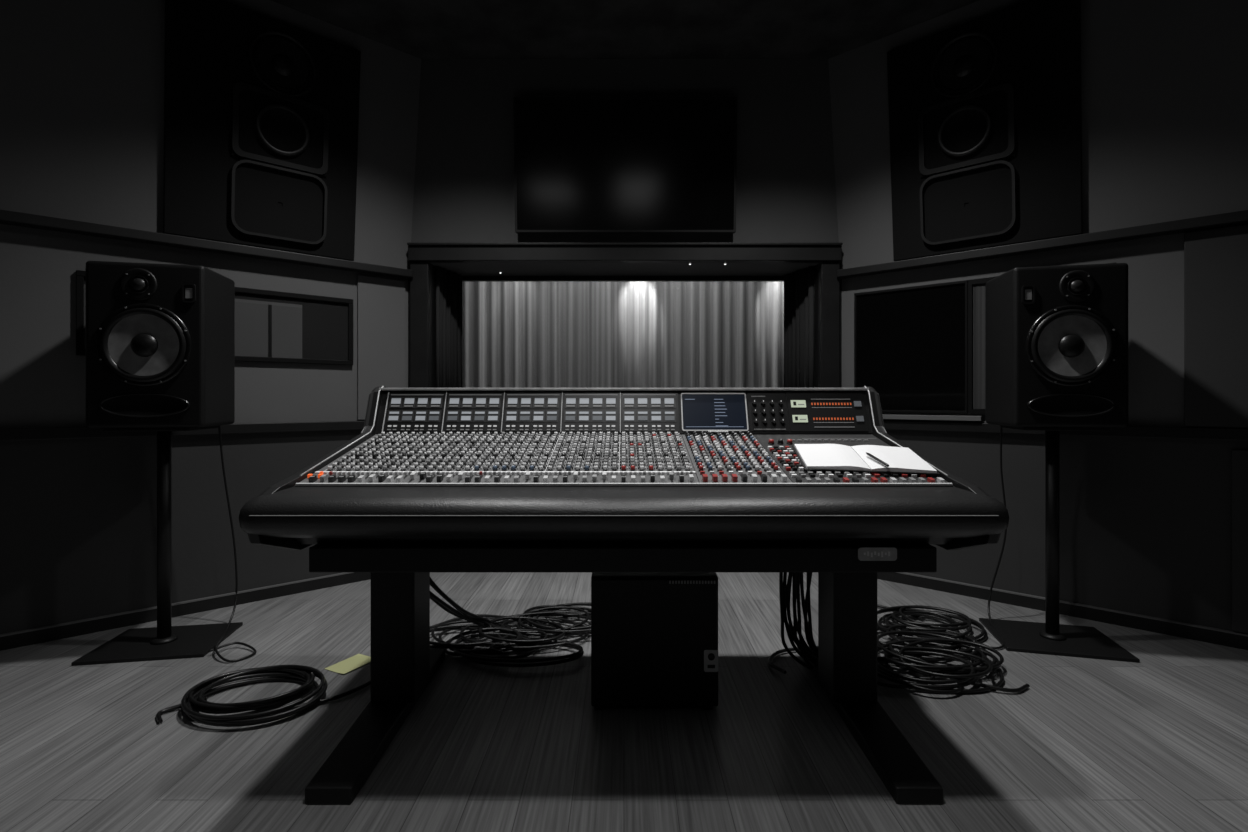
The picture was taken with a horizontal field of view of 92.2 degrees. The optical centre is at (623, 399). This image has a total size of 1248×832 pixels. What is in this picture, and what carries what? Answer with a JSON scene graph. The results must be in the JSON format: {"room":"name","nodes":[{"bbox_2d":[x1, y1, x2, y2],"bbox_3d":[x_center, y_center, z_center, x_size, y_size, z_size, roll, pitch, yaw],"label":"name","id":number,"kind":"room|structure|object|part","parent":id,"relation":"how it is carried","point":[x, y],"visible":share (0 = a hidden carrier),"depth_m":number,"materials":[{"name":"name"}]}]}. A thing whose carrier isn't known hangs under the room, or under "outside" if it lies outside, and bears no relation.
{"room":"studio","nodes":[
{"label":"studio","id":0,"kind":"room"},
{"bbox_2d":[0,0,420,633],"bbox_3d":[-2.214,-0.475,2.653,2.650,2.950,0.240,0,0,-42],"label":"wall","id":1,"kind":"structure","parent":0,"point":[82,81],"depth_m":2.62,"materials":[{"name":"grey paint"}]},
{"bbox_2d":[0,421,364,440],"bbox_3d":[-2.221,0.139,2.624,2.600,0.047,0.035,0,0,-42],"label":"trim","id":2,"kind":"structure","parent":1,"relation":"attached to","point":[59,432],"depth_m":2.76,"materials":[{"name":"black wood"}]},
{"bbox_2d":[0,572,370,650],"bbox_3d":[-2.227,0.969,2.631,2.600,0.062,0.016,0,0,-42],"label":"baseboard","id":3,"kind":"structure","parent":1,"relation":"attached to","point":[32,636],"depth_m":2.76,"materials":[{"name":"black wood"}]},
{"bbox_2d":[0,210,412,278],"bbox_3d":[-2.208,-0.726,2.609,2.600,0.042,0.075,0,0,-42],"label":"trim","id":4,"kind":"structure","parent":1,"relation":"attached to","point":[6,217],"depth_m":2.76,"materials":[{"name":"black wood"}]},
{"bbox_2d":[76,270,352,364],"bbox_3d":[-1.903,-0.370,2.914,1.120,0.360,0.021,0,0,-42],"label":"window","id":5,"kind":"structure","parent":1,"relation":"in","point":[80,274],"depth_m":3.02,"materials":[{"name":"black wood"}]},
{"bbox_2d":[84,277,347,359],"bbox_3d":[-1.907,-0.370,2.919,1.070,0.310,0.008,0,0,-42],"label":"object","id":6,"kind":"structure","parent":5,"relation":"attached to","point":[265,326],"depth_m":3.08,"materials":[{"name":"grey glass"}]},
{"bbox_2d":[163,0,360,260],"bbox_3d":[-1.746,-1.306,2.958,0.825,1.097,0.158,0,0,-42],"label":"loudspeaker","id":7,"kind":"object","parent":1,"relation":"attached to","point":[261,112],"visible":0.99,"depth_m":2.91,"materials":[{"name":"black wood"}]},
{"bbox_2d":[357,275,404,419],"bbox_3d":[-1.368,-0.290,3.392,0.265,0.800,0.015,0,0,-42],"label":"wall panel","id":8,"kind":"object","parent":1,"relation":"attached to","point":[380,301],"visible":0.76,"depth_m":3.37,"materials":[{"name":"grey fabric"}]},
{"bbox_2d":[208,425,256,661],"bbox_3d":[-1.624,0.524,2.481,0.361,0.948,0.411,0,0,0],"label":"cable","id":9,"kind":"object","parent":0,"point":[215,648],"depth_m":2.66,"materials":[{"name":"black rubber"}]},
{"bbox_2d":[0,572,1247,831],"bbox_3d":[0.000,1.050,1.450,7.200,0.100,8.300,0,0,0],"label":"floor","id":10,"kind":"structure","parent":0,"point":[1158,743],"depth_m":1.76,"materials":[{"name":"grey wood"}]},
{"bbox_2d":[71,426,242,665],"bbox_3d":[-1.885,0.554,2.460,0.450,0.892,0.340,0,0,-10],"label":"speaker stand","id":11,"kind":"object","parent":10,"relation":"on","point":[165,641],"visible":0.92,"depth_m":2.44,"materials":[{"name":"black metal"}]},
{"bbox_3d":[-1.885,0.993,2.460,0.450,0.014,0.340,0,0,-10],"label":"plate","id":12,"kind":"part","parent":11,"relation":"part of","materials":[{"name":"black metal"}]},
{"bbox_2d":[86,261,234,427],"bbox_3d":[-1.875,-0.211,2.453,0.453,0.636,0.389,0,0,0],"label":"monitor speaker","id":13,"kind":"object","parent":11,"relation":"on","point":[160,338],"visible":1,"depth_m":2.31},
{"bbox_3d":[-1.885,0.115,2.460,0.300,0.014,0.240,0,0,-10],"label":"plate","id":14,"kind":"part","parent":11,"relation":"part of","materials":[{"name":"black metal"}]},
{"bbox_2d":[155,665,370,726],"bbox_3d":[-1.165,0.971,2.005,0.623,0.055,0.393,0,0,0],"label":"cable coil","id":15,"kind":"object","parent":10,"relation":"on","point":[194,697],"visible":0.97,"depth_m":1.93,"materials":[{"name":"black rubber"}]},
{"bbox_2d":[325,654,370,673],"bbox_3d":[-1.030,0.997,2.270,0.110,0.005,0.150,0,0,28],"label":"paper note","id":16,"kind":"object","parent":10,"relation":"on","point":[347,665],"visible":0.85,"depth_m":2.26,"materials":[{"name":"yellow"}]},
{"bbox_2d":[430,602,590,666],"bbox_3d":[-0.387,0.971,2.485,0.900,0.052,0.600,0,0,-32],"label":"cable coil","id":17,"kind":"object","parent":10,"relation":"on","point":[537,638],"visible":0.85,"depth_m":2.47,"materials":[{"name":"black rubber"}]},
{"bbox_2d":[430,577,590,635],"bbox_3d":[-0.554,0.718,2.609,0.856,0.557,0.416,0,0,-32],"label":"cable bundle","id":18,"kind":"object","parent":10,"relation":"on","point":[460,613],"visible":0.44,"depth_m":2.44,"materials":[{"name":"black rubber"}]},
{"bbox_2d":[239,386,1008,803],"bbox_3d":[0.000,0.474,1.868,1.812,1.051,0.984,0,0,0],"label":"mixing console","id":19,"kind":"object","parent":10,"relation":"on","point":[433,479],"visible":0.98,"depth_m":1.59,"materials":[{"name":"black metal"}]},
{"bbox_3d":[-0.735,0.680,1.980,0.140,0.560,0.160,0,0,0],"label":"leg","id":20,"kind":"part","parent":19,"relation":"part of","materials":[{"name":"black metal"}]},
{"bbox_3d":[0.000,0.290,1.472,1.812,0.129,0.187,0,0,0],"label":"armrest","id":21,"kind":"part","parent":19,"relation":"part of","materials":[{"name":"black leather"}]},
{"bbox_3d":[0.641,0.042,2.103,0.407,0.134,0.058,0,0,0],"label":"master meter panel","id":22,"kind":"part","parent":19,"relation":"part of","materials":[{"name":"black metal"}]},
{"bbox_3d":[0.735,0.680,1.980,0.140,0.560,0.160,0,0,0],"label":"leg","id":23,"kind":"part","parent":19,"relation":"part of","materials":[{"name":"black metal"}]},
{"bbox_2d":[792,444,939,474],"bbox_3d":[0.692,0.169,1.758,0.357,0.066,0.236,0,0,7],"label":"open notebook","id":24,"kind":"object","parent":19,"relation":"on","point":[826,457],"visible":1,"depth_m":1.72,"materials":[{"name":"white paper"}]},
{"bbox_2d":[866,452,888,466],"bbox_3d":[0.713,0.168,1.692,0.008,0.029,0.124,0,0,-5],"label":"ballpoint pen","id":25,"kind":"object","parent":24,"relation":"on","point":[868,454],"visible":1,"depth_m":1.68,"materials":[{"name":"black plastic"}]},
{"bbox_2d":[591,572,717,709],"bbox_3d":[0.099,0.784,2.048,0.410,0.432,0.264,0,0,0],"label":"computer tower","id":26,"kind":"object","parent":10,"relation":"on","point":[654,635],"visible":0.97,"depth_m":1.92,"materials":[{"name":"black"}]},
{"bbox_2d":[669,580,714,583],"bbox_3d":[0.219,0.583,1.921,0.148,0.010,0.003,0,0,0],"label":"vent grille","id":27,"kind":"object","parent":26,"relation":"attached to","point":[670,581],"depth_m":1.92,"materials":[{"name":"grey metal"}]},
{"bbox_3d":[0.279,0.835,1.919,0.046,0.070,0.006,0,0,0],"label":"latch plate","id":28,"kind":"part","parent":26,"relation":"part of","materials":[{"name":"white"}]},
{"bbox_2d":[768,572,1029,692],"bbox_3d":[0.973,0.719,2.519,0.861,0.559,0.971,0,0,0],"label":"cable bundle","id":29,"kind":"object","parent":10,"relation":"on","point":[795,579],"visible":0.52,"depth_m":2.17,"materials":[{"name":"black rubber"}]},
{"bbox_2d":[877,605,1003,693],"bbox_3d":[1.209,0.967,2.400,0.503,0.061,0.868,0,0,24],"label":"cable coil","id":30,"kind":"object","parent":10,"relation":"on","point":[914,635],"visible":0.94,"depth_m":2.29,"materials":[{"name":"black rubber"}]},
{"bbox_2d":[979,425,1139,662],"bbox_3d":[1.785,0.554,2.500,0.450,0.892,0.340,0,0,14],"label":"speaker stand","id":31,"kind":"object","parent":10,"relation":"on","point":[1050,637],"visible":0.95,"depth_m":2.48,"materials":[{"name":"black metal"}]},
{"bbox_3d":[1.785,0.115,2.500,0.300,0.014,0.240,0,0,14],"label":"plate","id":32,"kind":"part","parent":31,"relation":"part of","materials":[{"name":"black metal"}]},
{"bbox_2d":[986,263,1127,427],"bbox_3d":[1.775,-0.211,2.488,0.449,0.636,0.385,0,0,0],"label":"monitor speaker","id":33,"kind":"object","parent":31,"relation":"on","point":[1057,336],"visible":1,"depth_m":2.35},
{"bbox_3d":[1.785,0.993,2.500,0.450,0.014,0.340,0,0,14],"label":"plate","id":34,"kind":"part","parent":31,"relation":"part of","materials":[{"name":"black metal"}]},
{"bbox_2d":[408,59,841,387],"bbox_3d":[0.005,-0.475,3.705,2.810,2.950,0.550,0,0,0],"label":"wall","id":35,"kind":"structure","parent":0,"point":[464,180],"depth_m":3.46,"materials":[{"name":"grey paint"}]},
{"bbox_2d":[462,276,783,281],"bbox_3d":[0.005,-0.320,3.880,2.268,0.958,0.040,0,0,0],"label":"rail","id":36,"kind":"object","parent":35,"relation":"in","point":[464,278],"depth_m":3.86,"materials":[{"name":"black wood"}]},
{"bbox_2d":[436,266,461,387],"bbox_3d":[-1.073,-0.320,3.705,0.030,0.950,0.283,0,0,16],"label":"curtain","id":37,"kind":"object","parent":36,"relation":"hanging from","point":[448,283],"visible":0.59,"depth_m":3.68,"materials":[{"name":"grey fabric"}]},
{"bbox_2d":[462,282,783,387],"bbox_3d":[0.000,-0.275,5.050,3.580,2.510,0.060,0,0,0],"label":"curtain","id":38,"kind":"object","parent":36,"relation":"hanging from","point":[515,334],"visible":0.26,"depth_m":5.05,"materials":[{"name":"fabric"}]},
{"bbox_2d":[784,266,813,387],"bbox_3d":[1.073,-0.320,3.704,0.028,0.950,0.290,0,0,-19],"label":"curtain","id":39,"kind":"object","parent":36,"relation":"hanging from","point":[798,285],"visible":0.68,"depth_m":3.67,"materials":[{"name":"grey fabric"}]},
{"bbox_2d":[513,97,736,232],"bbox_3d":[0.008,-1.332,3.424,1.260,0.750,0.098,0,0,0],"label":"wall-mounted television","id":40,"kind":"object","parent":35,"relation":"attached to","point":[582,164],"visible":1,"depth_m":3.40,"materials":[{"name":"black glass"}]},
{"bbox_2d":[407,243,842,387],"bbox_3d":[0.005,-0.375,3.462,2.490,1.050,0.073,0,0,0],"label":"trim","id":41,"kind":"structure","parent":35,"relation":"attached to","point":[420,255],"depth_m":3.44,"materials":[{"name":"black wood"}]},
{"bbox_2d":[271,0,978,58],"bbox_3d":[0.000,-2.000,1.450,7.200,0.100,8.300,0,0,0],"label":"ceiling","id":42,"kind":"structure","parent":0,"point":[422,29],"depth_m":3.12,"materials":[{"name":"grey paint"}]},
{"bbox_2d":[981,425,1006,648],"bbox_3d":[1.576,0.523,2.562,0.320,0.946,0.335,0,0,0],"label":"cable","id":43,"kind":"object","parent":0,"point":[1001,471],"depth_m":2.72,"materials":[{"name":"black rubber"}]},
{"bbox_2d":[828,0,1247,630],"bbox_3d":[2.224,-0.475,2.653,2.650,2.950,0.240,0,0,42],"label":"wall","id":44,"kind":"structure","parent":0,"point":[1145,523],"depth_m":2.64,"materials":[{"name":"grey paint"}]},
{"bbox_2d":[854,280,967,413],"bbox_3d":[1.537,-0.270,3.247,0.575,0.680,0.021,0,0,42],"label":"window","id":45,"kind":"structure","parent":44,"relation":"in","point":[911,343],"depth_m":3.23,"materials":[{"name":"black glass"}]},
{"bbox_2d":[882,414,982,420],"bbox_3d":[1.541,0.092,3.225,0.670,0.025,0.049,0,0,42],"label":"trim","id":46,"kind":"structure","parent":44,"relation":"attached to","point":[885,416],"depth_m":3.12,"materials":[{"name":"grey wood"}]},
{"bbox_2d":[887,0,1082,260],"bbox_3d":[1.746,-1.306,2.967,0.820,1.097,0.158,0,0,42],"label":"loudspeaker","id":47,"kind":"object","parent":44,"relation":"attached to","point":[985,112],"visible":1,"depth_m":2.92,"materials":[{"name":"black wood"}]},
{"bbox_2d":[968,263,1108,413],"bbox_3d":[1.972,-0.270,2.862,0.583,0.680,0.021,0,0,42],"label":"window","id":48,"kind":"structure","parent":44,"relation":"in","point":[971,282],"depth_m":3.04,"materials":[{"name":"black"}]},
{"bbox_2d":[973,283,985,408],"bbox_3d":[1.975,-0.270,2.867,0.545,0.630,0.009,0,0,42],"label":"window blind","id":49,"kind":"object","parent":48,"relation":"attached to","point":[979,290],"visible":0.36,"depth_m":3.02,"materials":[{"name":"fabric"}]},
{"bbox_2d":[837,210,1247,278],"bbox_3d":[2.217,-0.726,2.609,2.600,0.042,0.075,0,0,42],"label":"trim","id":50,"kind":"structure","parent":44,"relation":"attached to","point":[1239,217],"depth_m":2.76,"materials":[{"name":"black wood"}]},
{"bbox_2d":[877,572,1247,649],"bbox_3d":[2.237,0.969,2.631,2.600,0.062,0.016,0,0,42],"label":"baseboard","id":51,"kind":"structure","parent":44,"relation":"attached to","point":[1217,636],"depth_m":2.73,"materials":[{"name":"black wood"}]},
{"bbox_2d":[883,421,1247,440],"bbox_3d":[2.231,0.139,2.624,2.600,0.047,0.035,0,0,42],"label":"trim","id":52,"kind":"structure","parent":44,"relation":"attached to","point":[1129,431],"depth_m":2.65,"materials":[{"name":"black wood"}]},
{"bbox_2d":[1184,224,1247,427],"bbox_3d":[2.771,-0.295,2.147,1.120,0.810,0.029,0,0,42],"label":"wall panel","id":53,"kind":"object","parent":44,"relation":"attached to","point":[1215,260],"visible":1,"depth_m":2.44,"materials":[{"name":"grey fabric"}]},
{"bbox_2d":[1231,449,1247,633],"bbox_3d":[2.722,0.567,2.198,0.700,0.734,0.017,0,0,42],"label":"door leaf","id":54,"kind":"structure","parent":44,"relation":"in","point":[1239,458],"depth_m":2.41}
]}

